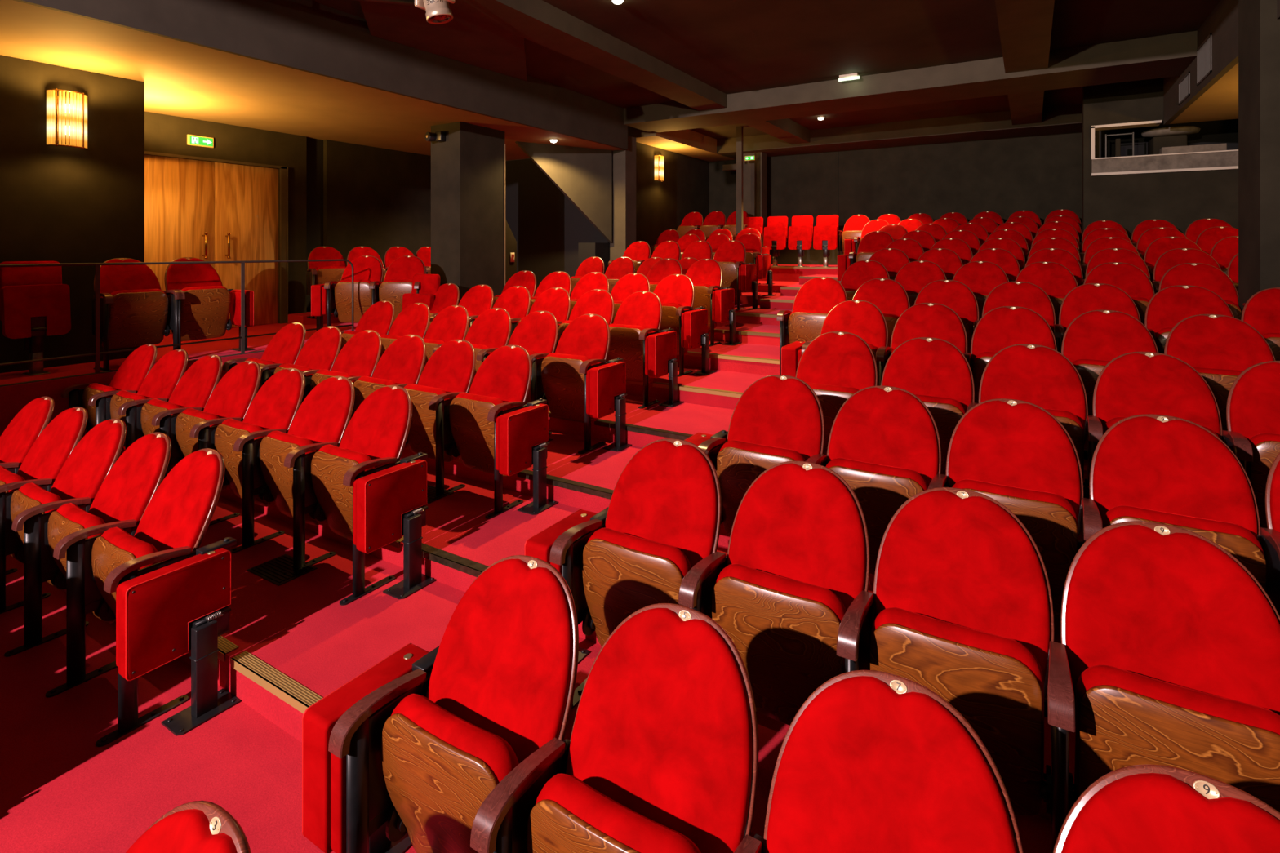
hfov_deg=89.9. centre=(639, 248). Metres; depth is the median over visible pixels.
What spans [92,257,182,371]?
seat
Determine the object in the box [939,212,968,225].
seat
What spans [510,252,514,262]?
notice
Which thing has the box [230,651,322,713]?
trim
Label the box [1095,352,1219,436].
cushion
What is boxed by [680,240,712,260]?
seat
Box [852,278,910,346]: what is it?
seat
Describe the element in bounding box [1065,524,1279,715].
cushion
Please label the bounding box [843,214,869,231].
cushion
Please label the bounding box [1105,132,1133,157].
metal rack
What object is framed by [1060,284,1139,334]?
cushion
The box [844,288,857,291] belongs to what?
seat cushion
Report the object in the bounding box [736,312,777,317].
trim
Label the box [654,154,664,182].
wall lamp
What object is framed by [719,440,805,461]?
seat cushion
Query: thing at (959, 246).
seat
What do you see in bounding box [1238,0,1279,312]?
pillar
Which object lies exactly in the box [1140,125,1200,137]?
table top
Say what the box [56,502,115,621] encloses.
seat cushion
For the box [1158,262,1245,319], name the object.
seat
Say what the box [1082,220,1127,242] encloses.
cushion
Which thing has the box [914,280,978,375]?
seat
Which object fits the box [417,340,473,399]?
cushion
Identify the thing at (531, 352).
seat cushion
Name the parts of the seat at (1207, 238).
backrest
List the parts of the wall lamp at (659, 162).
frame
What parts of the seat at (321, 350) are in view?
seat panel, armrest, backrest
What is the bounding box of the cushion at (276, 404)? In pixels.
[242,368,301,435]
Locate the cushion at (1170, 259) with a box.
[1154,248,1220,281]
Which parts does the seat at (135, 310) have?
foot plate, armrest, backrest, seat panel, armrest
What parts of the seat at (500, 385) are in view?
seat panel, foot plate, armrest, backrest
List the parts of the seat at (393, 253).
backrest, armrest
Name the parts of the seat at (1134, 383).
armrest, number plate, backrest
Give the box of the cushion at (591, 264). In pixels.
[574,257,603,276]
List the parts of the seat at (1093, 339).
seat panel, backrest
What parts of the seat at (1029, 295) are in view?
armrest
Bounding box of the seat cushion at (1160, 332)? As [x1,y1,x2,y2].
[1155,327,1172,338]
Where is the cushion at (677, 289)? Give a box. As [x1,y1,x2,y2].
[653,274,693,310]
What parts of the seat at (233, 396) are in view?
seat panel, armrest, foot plate, backrest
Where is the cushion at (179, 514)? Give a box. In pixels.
[133,450,219,561]
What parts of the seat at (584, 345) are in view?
seat panel, foot plate, armrest, backrest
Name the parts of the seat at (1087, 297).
armrest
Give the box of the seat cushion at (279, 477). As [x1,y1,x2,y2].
[266,431,327,524]
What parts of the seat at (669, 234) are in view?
seat panel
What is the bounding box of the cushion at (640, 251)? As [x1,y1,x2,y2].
[622,241,649,260]
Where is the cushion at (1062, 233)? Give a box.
[1031,229,1078,250]
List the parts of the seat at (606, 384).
plate, hinge plate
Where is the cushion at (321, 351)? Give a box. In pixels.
[293,326,339,373]
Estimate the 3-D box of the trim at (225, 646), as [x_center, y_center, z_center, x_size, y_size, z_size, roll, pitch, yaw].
[-3.434,1.831,3.860,3.720,0.034,0.065,0,0,31]
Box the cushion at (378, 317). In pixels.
[355,301,392,334]
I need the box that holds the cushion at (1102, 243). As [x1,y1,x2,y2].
[1084,237,1137,265]
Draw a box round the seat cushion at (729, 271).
[715,259,742,296]
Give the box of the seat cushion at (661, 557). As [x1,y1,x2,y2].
[587,528,691,607]
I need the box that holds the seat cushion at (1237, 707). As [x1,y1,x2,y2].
[1074,665,1279,793]
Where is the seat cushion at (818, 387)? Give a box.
[805,382,858,393]
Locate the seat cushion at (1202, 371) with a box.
[1193,367,1243,375]
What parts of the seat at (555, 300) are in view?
backrest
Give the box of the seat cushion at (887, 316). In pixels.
[882,313,899,319]
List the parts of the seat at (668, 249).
backrest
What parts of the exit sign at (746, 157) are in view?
green panel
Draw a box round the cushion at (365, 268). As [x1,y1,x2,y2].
[341,256,382,284]
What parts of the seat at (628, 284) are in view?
seat panel, backrest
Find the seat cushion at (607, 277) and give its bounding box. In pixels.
[607,277,621,279]
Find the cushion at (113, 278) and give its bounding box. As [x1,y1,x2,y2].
[99,258,160,297]
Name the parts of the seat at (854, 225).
seat panel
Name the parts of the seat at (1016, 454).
armrest, number plate, backrest, seat panel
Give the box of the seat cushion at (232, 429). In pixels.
[222,418,275,506]
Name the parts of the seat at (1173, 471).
armrest, number plate, backrest, seat panel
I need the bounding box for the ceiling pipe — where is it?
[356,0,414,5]
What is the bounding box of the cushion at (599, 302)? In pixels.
[568,289,613,324]
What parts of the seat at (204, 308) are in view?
armrest, backrest, seat panel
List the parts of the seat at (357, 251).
backrest, seat panel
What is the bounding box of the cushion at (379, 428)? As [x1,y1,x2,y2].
[338,386,408,467]
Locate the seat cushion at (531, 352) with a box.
[525,349,538,359]
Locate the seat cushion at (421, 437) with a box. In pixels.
[404,383,459,462]
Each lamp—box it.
[46,88,87,149]
[414,0,455,24]
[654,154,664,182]
[838,72,859,81]
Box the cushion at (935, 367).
[882,338,972,412]
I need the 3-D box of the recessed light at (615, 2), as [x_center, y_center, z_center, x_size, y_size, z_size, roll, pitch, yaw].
[-0.209,-2.321,6.004,0.150,0.055,0.150,0,0,31]
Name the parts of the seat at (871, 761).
armrest, number plate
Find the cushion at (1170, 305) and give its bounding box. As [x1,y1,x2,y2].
[1146,285,1232,333]
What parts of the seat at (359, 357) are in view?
seat panel, armrest, backrest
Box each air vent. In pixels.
[1178,71,1190,105]
[1196,32,1212,85]
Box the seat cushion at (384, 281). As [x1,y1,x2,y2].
[381,280,412,283]
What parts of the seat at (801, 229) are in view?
hinge plate, post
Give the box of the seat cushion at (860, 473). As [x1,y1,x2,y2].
[825,457,928,490]
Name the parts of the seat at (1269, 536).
armrest, backrest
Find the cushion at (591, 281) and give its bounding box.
[569,272,608,298]
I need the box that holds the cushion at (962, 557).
[875,489,1049,682]
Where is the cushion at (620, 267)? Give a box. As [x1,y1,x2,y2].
[604,257,634,277]
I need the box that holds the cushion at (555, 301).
[528,288,568,324]
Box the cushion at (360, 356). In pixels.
[331,330,379,382]
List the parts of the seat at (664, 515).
armrest, foot plate, seat panel, backrest, number plate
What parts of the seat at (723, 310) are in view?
plate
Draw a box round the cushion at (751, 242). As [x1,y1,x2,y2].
[736,233,760,254]
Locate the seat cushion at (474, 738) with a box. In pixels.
[391,693,519,783]
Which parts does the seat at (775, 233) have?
hinge plate, post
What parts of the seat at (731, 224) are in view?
seat panel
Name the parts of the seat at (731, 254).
seat panel, backrest, armrest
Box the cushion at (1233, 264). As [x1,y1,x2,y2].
[1228,254,1238,283]
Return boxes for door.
[144,154,214,333]
[214,161,278,327]
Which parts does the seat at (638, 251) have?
seat panel, armrest, backrest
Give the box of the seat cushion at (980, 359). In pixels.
[973,351,996,379]
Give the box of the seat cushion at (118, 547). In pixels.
[101,527,160,569]
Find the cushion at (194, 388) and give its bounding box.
[168,355,219,410]
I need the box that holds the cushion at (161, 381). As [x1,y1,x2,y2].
[137,350,185,401]
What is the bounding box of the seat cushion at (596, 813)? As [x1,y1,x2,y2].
[534,773,701,852]
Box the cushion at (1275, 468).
[1270,460,1279,532]
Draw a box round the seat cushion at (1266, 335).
[1261,333,1279,338]
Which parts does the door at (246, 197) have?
handle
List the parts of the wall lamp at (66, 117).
plate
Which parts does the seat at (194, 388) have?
seat panel, armrest, backrest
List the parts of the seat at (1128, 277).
backrest, seat panel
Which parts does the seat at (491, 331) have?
seat panel, armrest, backrest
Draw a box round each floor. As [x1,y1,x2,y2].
[0,264,1089,852]
[0,280,799,770]
[0,322,393,438]
[288,311,341,324]
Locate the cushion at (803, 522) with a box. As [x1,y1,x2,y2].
[728,462,866,609]
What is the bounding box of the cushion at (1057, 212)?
[1044,209,1080,226]
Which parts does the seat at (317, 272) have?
armrest, backrest, seat panel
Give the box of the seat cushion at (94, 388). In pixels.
[88,382,125,450]
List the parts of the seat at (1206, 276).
backrest, seat panel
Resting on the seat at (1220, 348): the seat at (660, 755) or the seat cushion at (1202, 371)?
the seat cushion at (1202, 371)
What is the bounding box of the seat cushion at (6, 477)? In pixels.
[0,466,25,492]
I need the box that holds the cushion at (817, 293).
[792,277,846,311]
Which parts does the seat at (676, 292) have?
seat panel, backrest, armrest, foot plate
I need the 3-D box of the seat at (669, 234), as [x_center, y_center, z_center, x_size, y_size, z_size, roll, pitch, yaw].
[0.464,0.122,12.169,0.598,0.991,0.563,0,0,31]
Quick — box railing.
[0,258,353,386]
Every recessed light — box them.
[548,138,558,142]
[610,0,624,4]
[816,115,825,119]
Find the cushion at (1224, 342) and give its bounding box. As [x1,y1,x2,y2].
[1166,315,1274,370]
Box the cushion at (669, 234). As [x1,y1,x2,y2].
[655,229,679,244]
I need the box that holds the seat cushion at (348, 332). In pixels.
[343,330,359,334]
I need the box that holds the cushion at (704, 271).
[685,258,721,288]
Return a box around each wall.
[0,54,144,373]
[144,111,431,323]
[306,137,323,311]
[505,158,609,296]
[505,218,516,284]
[515,141,612,242]
[635,142,709,247]
[709,132,1082,265]
[1082,77,1238,240]
[1099,118,1238,157]
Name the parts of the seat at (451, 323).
seat panel, armrest, backrest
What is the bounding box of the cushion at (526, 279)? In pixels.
[501,271,534,296]
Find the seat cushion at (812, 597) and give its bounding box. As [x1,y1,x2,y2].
[714,564,846,673]
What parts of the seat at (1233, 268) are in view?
backrest, armrest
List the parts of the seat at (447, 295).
armrest, backrest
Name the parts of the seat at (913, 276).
seat panel, backrest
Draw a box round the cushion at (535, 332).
[507,311,555,359]
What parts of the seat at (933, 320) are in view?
armrest, backrest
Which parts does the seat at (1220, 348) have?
seat panel, backrest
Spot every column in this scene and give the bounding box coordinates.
[431,121,504,304]
[609,135,635,260]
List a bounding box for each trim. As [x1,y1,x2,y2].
[144,151,288,323]
[217,635,239,662]
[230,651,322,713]
[388,536,403,548]
[405,446,462,462]
[422,542,488,577]
[504,143,505,285]
[517,469,613,499]
[548,410,584,422]
[594,418,693,440]
[626,380,643,385]
[627,125,735,161]
[652,382,743,397]
[684,351,779,364]
[708,328,779,337]
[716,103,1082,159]
[722,164,736,171]
[736,125,766,246]
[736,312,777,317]
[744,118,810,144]
[760,298,794,302]
[771,266,837,269]
[780,286,800,289]
[799,275,837,279]
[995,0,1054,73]
[1008,90,1044,124]
[1090,120,1238,176]
[1091,151,1238,173]
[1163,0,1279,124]
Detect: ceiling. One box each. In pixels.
[0,0,622,160]
[311,0,1220,138]
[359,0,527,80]
[1169,62,1238,124]
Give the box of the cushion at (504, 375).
[468,346,529,408]
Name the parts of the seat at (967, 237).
backrest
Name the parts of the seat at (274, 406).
seat panel, foot plate, armrest, backrest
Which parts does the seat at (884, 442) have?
armrest, seat panel, backrest, number plate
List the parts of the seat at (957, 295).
backrest, seat panel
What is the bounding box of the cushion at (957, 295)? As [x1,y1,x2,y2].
[915,280,977,326]
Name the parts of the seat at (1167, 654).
armrest, number plate, backrest, seat panel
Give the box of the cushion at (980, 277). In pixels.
[953,262,1008,293]
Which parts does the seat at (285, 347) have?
armrest, seat panel, armrest, backrest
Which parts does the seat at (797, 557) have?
armrest, seat panel, backrest, number plate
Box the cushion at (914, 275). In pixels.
[894,261,945,290]
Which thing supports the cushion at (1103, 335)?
on the seat at (1093, 339)
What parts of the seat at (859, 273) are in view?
seat panel, backrest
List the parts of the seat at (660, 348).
plate, hinge plate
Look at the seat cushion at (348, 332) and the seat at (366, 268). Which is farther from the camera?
the seat at (366, 268)
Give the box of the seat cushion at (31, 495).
[18,482,62,513]
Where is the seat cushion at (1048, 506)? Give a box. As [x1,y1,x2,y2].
[952,479,1078,552]
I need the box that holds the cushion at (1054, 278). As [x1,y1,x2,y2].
[1016,262,1076,295]
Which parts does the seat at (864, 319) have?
armrest, backrest, seat panel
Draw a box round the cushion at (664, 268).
[646,258,681,282]
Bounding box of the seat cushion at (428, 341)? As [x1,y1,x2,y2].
[422,338,444,344]
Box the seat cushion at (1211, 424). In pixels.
[1102,417,1219,438]
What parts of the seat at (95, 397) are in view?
armrest, seat panel, armrest, backrest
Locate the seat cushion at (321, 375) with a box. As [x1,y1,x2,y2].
[315,369,353,382]
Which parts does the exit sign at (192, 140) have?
green panel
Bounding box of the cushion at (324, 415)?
[287,377,351,451]
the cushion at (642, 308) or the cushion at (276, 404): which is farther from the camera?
the cushion at (642, 308)
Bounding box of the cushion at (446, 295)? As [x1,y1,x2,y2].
[431,284,457,311]
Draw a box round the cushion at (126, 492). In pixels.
[88,433,166,524]
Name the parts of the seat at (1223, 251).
backrest, seat panel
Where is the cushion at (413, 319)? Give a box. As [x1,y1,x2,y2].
[387,303,428,337]
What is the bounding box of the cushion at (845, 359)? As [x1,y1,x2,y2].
[796,332,875,390]
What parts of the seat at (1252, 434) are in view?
armrest, backrest, seat panel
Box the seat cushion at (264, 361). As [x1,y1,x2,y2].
[245,357,276,369]
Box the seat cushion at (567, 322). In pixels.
[560,320,572,324]
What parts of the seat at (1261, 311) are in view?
backrest, seat panel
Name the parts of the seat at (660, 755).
armrest, seat panel, backrest, number plate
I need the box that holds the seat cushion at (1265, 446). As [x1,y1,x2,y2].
[1245,432,1279,478]
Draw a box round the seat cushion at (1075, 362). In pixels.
[1071,359,1110,365]
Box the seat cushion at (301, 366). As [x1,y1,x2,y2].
[279,363,313,376]
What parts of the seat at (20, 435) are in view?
armrest, foot plate, backrest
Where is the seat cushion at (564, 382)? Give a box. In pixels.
[545,352,598,422]
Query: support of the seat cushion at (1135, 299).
on the seat at (1128, 277)
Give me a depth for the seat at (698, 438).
3.54 m
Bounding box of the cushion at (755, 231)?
[734,228,759,239]
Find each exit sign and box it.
[186,133,213,147]
[744,155,755,160]
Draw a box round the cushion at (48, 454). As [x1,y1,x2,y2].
[16,408,83,482]
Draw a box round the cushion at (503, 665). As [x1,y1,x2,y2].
[426,559,573,764]
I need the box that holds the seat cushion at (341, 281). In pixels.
[337,280,371,283]
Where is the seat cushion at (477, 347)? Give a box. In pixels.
[471,343,491,353]
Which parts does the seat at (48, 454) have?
seat panel, foot plate, armrest, backrest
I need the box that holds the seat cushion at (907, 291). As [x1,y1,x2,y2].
[905,289,920,293]
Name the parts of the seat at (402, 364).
seat panel, armrest, backrest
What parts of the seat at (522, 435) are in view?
plate, hinge plate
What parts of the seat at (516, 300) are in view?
armrest, backrest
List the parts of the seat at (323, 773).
plate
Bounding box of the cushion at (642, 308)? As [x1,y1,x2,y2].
[613,291,660,333]
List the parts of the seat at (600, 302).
seat panel, backrest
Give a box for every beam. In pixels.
[13,0,627,151]
[448,0,727,111]
[623,30,1197,133]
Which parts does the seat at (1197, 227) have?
backrest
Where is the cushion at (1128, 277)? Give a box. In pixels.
[1084,262,1153,300]
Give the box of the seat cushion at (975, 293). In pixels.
[973,292,989,295]
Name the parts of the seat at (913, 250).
backrest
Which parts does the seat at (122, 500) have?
seat panel, foot plate, armrest, backrest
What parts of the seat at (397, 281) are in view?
armrest, seat panel, backrest, armrest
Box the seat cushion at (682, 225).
[678,224,695,226]
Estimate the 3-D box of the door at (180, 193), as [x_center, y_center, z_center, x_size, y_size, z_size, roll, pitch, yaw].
[-5.868,-0.040,8.164,0.145,2.230,0.847,0,0,31]
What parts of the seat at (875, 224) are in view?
armrest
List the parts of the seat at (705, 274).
seat panel, backrest, armrest, foot plate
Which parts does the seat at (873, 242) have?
armrest, seat panel, backrest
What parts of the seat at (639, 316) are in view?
seat panel, backrest, foot plate, armrest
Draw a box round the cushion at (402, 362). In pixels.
[372,335,423,384]
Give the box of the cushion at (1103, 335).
[1062,311,1156,362]
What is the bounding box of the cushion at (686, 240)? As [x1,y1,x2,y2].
[676,234,699,250]
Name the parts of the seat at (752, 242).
seat panel, armrest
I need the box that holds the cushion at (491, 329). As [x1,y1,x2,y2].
[464,308,509,352]
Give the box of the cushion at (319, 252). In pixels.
[308,246,346,268]
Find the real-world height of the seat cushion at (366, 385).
0.539 m
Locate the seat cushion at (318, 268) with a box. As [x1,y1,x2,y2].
[315,266,345,271]
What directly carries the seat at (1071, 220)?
on the floor at (73, 794)
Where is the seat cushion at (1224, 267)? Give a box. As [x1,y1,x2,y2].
[1220,264,1228,270]
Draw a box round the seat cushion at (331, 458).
[318,444,374,471]
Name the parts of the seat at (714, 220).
seat panel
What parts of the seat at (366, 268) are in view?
armrest, seat panel, backrest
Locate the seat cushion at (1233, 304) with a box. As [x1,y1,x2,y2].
[1224,300,1241,311]
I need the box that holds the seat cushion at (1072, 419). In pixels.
[1043,408,1084,479]
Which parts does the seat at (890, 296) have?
backrest, seat panel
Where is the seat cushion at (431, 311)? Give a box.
[429,310,439,313]
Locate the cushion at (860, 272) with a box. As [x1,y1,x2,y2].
[840,260,888,288]
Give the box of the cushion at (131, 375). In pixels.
[109,344,154,393]
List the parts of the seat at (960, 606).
armrest, seat panel, number plate, backrest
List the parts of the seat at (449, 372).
seat panel, foot plate, armrest, backrest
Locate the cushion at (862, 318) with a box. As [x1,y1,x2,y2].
[820,300,886,349]
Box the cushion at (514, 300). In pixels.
[493,286,528,322]
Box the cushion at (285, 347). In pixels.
[261,323,303,364]
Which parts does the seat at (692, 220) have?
seat panel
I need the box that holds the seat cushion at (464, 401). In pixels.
[455,392,506,410]
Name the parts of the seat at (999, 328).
armrest, seat panel, backrest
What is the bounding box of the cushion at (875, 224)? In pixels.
[861,219,888,237]
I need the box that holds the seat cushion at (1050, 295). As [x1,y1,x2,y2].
[1048,294,1066,297]
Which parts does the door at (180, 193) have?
handle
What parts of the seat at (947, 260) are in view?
backrest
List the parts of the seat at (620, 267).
seat panel, backrest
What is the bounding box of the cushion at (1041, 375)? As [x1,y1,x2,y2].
[980,345,1085,430]
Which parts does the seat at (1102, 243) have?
armrest, backrest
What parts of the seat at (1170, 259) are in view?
armrest, backrest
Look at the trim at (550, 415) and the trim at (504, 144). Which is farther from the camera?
the trim at (504, 144)
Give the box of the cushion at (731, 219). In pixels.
[725,210,748,223]
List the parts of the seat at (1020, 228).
backrest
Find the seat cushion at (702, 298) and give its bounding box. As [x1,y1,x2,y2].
[693,283,716,328]
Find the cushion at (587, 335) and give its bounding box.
[555,315,608,364]
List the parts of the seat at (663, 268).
seat panel, backrest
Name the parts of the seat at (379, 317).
seat panel, backrest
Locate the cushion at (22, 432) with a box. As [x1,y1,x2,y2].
[0,397,50,466]
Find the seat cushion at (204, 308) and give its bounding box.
[172,285,227,341]
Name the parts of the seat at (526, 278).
seat panel, backrest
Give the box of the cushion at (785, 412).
[727,376,822,460]
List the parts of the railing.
post, rail, handrail, post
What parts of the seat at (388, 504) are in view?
plate, hinge plate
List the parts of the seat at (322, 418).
seat panel, foot plate, armrest, backrest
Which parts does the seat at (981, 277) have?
backrest, seat panel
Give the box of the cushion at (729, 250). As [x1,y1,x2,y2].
[713,240,745,264]
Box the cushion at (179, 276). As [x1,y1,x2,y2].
[166,257,222,293]
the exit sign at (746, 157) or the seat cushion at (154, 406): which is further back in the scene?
the exit sign at (746, 157)
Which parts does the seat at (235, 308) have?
plate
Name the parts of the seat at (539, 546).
plate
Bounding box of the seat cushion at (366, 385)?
[357,376,408,448]
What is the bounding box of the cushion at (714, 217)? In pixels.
[702,211,724,226]
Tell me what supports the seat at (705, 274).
on the floor at (73, 794)
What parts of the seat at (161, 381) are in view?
seat panel, armrest, backrest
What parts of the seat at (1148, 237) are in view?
backrest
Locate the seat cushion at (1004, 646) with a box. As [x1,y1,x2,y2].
[871,607,1044,804]
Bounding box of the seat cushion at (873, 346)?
[866,342,879,385]
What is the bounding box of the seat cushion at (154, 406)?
[146,398,182,415]
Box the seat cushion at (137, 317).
[102,288,165,349]
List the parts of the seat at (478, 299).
armrest, backrest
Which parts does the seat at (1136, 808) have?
number plate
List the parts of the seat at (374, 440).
seat panel, foot plate, armrest, backrest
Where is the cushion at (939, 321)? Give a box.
[891,303,965,353]
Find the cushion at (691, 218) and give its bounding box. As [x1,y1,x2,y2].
[680,212,702,227]
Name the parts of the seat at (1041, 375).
armrest, backrest, seat panel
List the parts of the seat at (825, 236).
hinge plate, post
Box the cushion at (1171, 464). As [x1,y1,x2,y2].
[1093,416,1257,538]
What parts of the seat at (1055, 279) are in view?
backrest, seat panel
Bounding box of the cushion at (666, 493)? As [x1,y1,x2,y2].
[604,440,717,568]
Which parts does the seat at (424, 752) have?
armrest, seat panel, backrest, number plate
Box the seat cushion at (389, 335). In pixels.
[379,333,401,338]
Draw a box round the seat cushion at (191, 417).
[182,408,231,489]
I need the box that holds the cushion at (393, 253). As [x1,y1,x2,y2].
[385,246,414,266]
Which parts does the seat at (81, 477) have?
seat panel, foot plate, armrest, backrest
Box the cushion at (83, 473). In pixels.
[49,419,121,502]
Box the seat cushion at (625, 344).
[608,323,653,382]
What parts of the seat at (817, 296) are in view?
armrest, seat panel, backrest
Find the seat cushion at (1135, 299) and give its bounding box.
[1130,297,1149,302]
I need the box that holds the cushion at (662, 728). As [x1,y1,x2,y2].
[565,608,752,852]
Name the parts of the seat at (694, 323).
plate, hinge plate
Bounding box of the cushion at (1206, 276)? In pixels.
[1160,263,1238,305]
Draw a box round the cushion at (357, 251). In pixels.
[347,246,383,266]
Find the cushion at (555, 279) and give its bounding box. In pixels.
[534,271,569,297]
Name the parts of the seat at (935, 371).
backrest, seat panel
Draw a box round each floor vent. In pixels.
[247,554,317,586]
[426,484,454,503]
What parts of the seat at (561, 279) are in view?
seat panel, backrest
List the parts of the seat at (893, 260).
backrest, seat panel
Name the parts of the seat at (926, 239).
backrest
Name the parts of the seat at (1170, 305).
armrest, seat panel, backrest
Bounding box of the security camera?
[424,130,445,142]
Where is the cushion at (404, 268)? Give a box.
[384,256,424,279]
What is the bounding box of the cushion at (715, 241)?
[706,234,728,250]
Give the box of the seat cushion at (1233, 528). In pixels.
[1102,505,1265,558]
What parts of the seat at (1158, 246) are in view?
armrest, seat panel, backrest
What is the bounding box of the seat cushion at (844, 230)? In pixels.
[843,229,862,231]
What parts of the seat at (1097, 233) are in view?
armrest, backrest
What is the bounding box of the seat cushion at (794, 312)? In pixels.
[789,309,829,315]
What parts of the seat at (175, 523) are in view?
seat panel, foot plate, armrest, backrest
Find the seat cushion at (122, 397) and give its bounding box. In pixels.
[115,390,146,405]
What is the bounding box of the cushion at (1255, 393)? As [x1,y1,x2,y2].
[1229,362,1279,439]
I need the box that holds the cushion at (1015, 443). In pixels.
[947,400,1080,520]
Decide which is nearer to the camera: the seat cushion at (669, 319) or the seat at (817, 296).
the seat at (817, 296)
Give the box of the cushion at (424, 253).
[416,246,431,266]
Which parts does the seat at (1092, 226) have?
backrest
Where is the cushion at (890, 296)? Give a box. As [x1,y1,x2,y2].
[853,279,908,316]
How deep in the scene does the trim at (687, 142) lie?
12.74 m
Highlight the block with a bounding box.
[1159,142,1226,154]
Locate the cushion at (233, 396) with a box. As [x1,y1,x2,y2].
[203,361,257,421]
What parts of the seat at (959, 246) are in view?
backrest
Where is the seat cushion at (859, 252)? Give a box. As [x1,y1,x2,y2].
[857,250,877,254]
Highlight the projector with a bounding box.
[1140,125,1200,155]
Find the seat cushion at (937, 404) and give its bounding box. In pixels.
[914,394,965,414]
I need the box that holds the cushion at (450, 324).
[424,306,466,342]
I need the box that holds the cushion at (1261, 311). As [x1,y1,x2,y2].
[1243,288,1279,334]
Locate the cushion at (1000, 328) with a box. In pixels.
[972,306,1055,362]
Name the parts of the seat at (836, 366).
seat panel, backrest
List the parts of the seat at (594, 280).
seat panel, backrest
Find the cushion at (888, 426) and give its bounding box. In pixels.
[828,386,938,486]
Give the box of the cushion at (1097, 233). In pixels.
[1082,228,1130,253]
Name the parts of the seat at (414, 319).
seat panel, backrest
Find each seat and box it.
[0,261,71,376]
[0,396,54,574]
[0,406,88,613]
[4,418,126,657]
[45,432,171,697]
[61,343,157,450]
[91,448,224,746]
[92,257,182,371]
[110,349,188,449]
[115,537,240,736]
[125,800,250,852]
[140,354,222,479]
[164,257,231,349]
[175,360,261,525]
[214,368,304,553]
[222,322,306,391]
[226,288,255,351]
[259,376,355,575]
[273,325,342,404]
[302,643,439,852]
[306,246,346,319]
[310,329,382,419]
[311,283,333,330]
[311,385,412,605]
[324,255,382,326]
[328,555,578,852]
[339,300,395,351]
[346,246,388,281]
[352,452,436,599]
[353,334,426,448]
[368,255,426,322]
[378,302,430,359]
[383,246,430,274]
[398,283,459,328]
[401,273,440,310]
[404,339,475,500]
[415,246,431,274]
[422,305,468,369]
[449,344,532,519]
[457,284,493,334]
[464,307,511,382]
[470,603,758,852]
[492,270,536,307]
[493,285,530,343]
[495,398,558,515]
[507,311,558,435]
[515,287,570,352]
[524,506,608,663]
[528,271,571,314]
[541,313,610,453]
[549,438,721,709]
[557,288,614,343]
[568,271,608,319]
[569,256,604,297]
[586,357,631,451]
[604,257,635,293]
[605,290,662,408]
[608,240,650,272]
[610,272,650,323]
[636,257,662,276]
[644,327,684,407]
[646,257,682,292]
[648,229,679,257]
[651,240,680,261]
[653,274,694,377]
[676,211,702,237]
[676,234,700,259]
[678,257,697,275]
[678,460,870,725]
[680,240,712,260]
[680,306,715,375]
[684,228,706,240]
[684,258,722,346]
[684,430,728,446]
[697,374,824,536]
[698,210,725,239]
[706,233,729,259]
[708,228,733,240]
[711,286,742,346]
[713,240,746,310]
[722,210,749,239]
[733,670,1023,852]
[734,227,760,284]
[736,233,761,296]
[738,262,762,309]
[742,217,763,241]
[755,253,777,296]
[761,246,774,284]
[763,216,787,266]
[776,276,847,374]
[781,338,813,377]
[787,215,813,266]
[795,331,877,457]
[801,299,888,385]
[805,385,941,574]
[813,214,839,266]
[836,214,870,266]
[836,487,1054,816]
[837,254,850,282]
[840,260,889,300]
[844,239,855,254]
[848,231,893,265]
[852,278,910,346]
[853,219,888,253]
[868,248,910,279]
[875,302,967,385]
[876,213,901,224]
[879,224,907,240]
[880,337,974,475]
[886,238,924,262]
[894,260,946,306]
[897,218,923,232]
[901,230,935,252]
[907,213,933,224]
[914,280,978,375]
[915,223,946,242]
[917,248,963,279]
[927,398,1083,620]
[930,238,973,265]
[932,217,959,233]
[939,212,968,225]
[942,230,980,255]
[952,261,1008,319]
[953,222,988,245]
[963,306,1057,403]
[966,343,1089,498]
[968,217,997,235]
[968,248,1020,281]
[973,211,1004,226]
[973,281,1055,333]
[977,237,1025,271]
[985,229,1028,263]
[994,222,1032,252]
[1004,216,1038,239]
[1007,210,1041,229]
[1014,261,1078,346]
[1022,237,1080,268]
[1024,248,1083,285]
[1026,228,1079,259]
[1035,221,1079,246]
[1043,215,1082,242]
[1044,208,1082,234]
[1047,520,1279,852]
[1053,283,1141,353]
[1053,764,1279,852]
[1061,309,1158,440]
[1079,220,1128,253]
[1079,227,1131,264]
[1080,236,1139,279]
[1081,413,1266,591]
[1082,248,1150,283]
[1083,262,1155,324]
[1086,351,1222,483]
[1131,219,1177,248]
[1136,226,1186,259]
[1143,236,1201,280]
[1144,284,1234,353]
[1151,248,1221,293]
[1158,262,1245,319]
[1164,314,1275,431]
[1184,217,1231,243]
[1195,226,1238,254]
[1209,235,1238,274]
[1222,360,1279,528]
[1226,253,1238,293]
[1240,287,1279,360]
[1260,453,1279,616]
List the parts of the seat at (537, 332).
seat panel, armrest, backrest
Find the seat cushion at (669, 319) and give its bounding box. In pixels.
[661,302,687,355]
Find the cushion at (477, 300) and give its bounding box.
[457,284,492,315]
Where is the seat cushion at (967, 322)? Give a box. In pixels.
[960,317,973,334]
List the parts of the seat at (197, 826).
number plate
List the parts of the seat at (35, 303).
post, hinge plate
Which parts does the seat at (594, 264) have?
seat panel, backrest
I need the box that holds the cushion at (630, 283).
[610,273,648,301]
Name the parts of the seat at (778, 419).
armrest, seat panel, backrest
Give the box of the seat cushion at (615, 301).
[613,300,622,303]
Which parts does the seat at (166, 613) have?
plate, hinge plate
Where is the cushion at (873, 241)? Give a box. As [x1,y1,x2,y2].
[857,231,893,253]

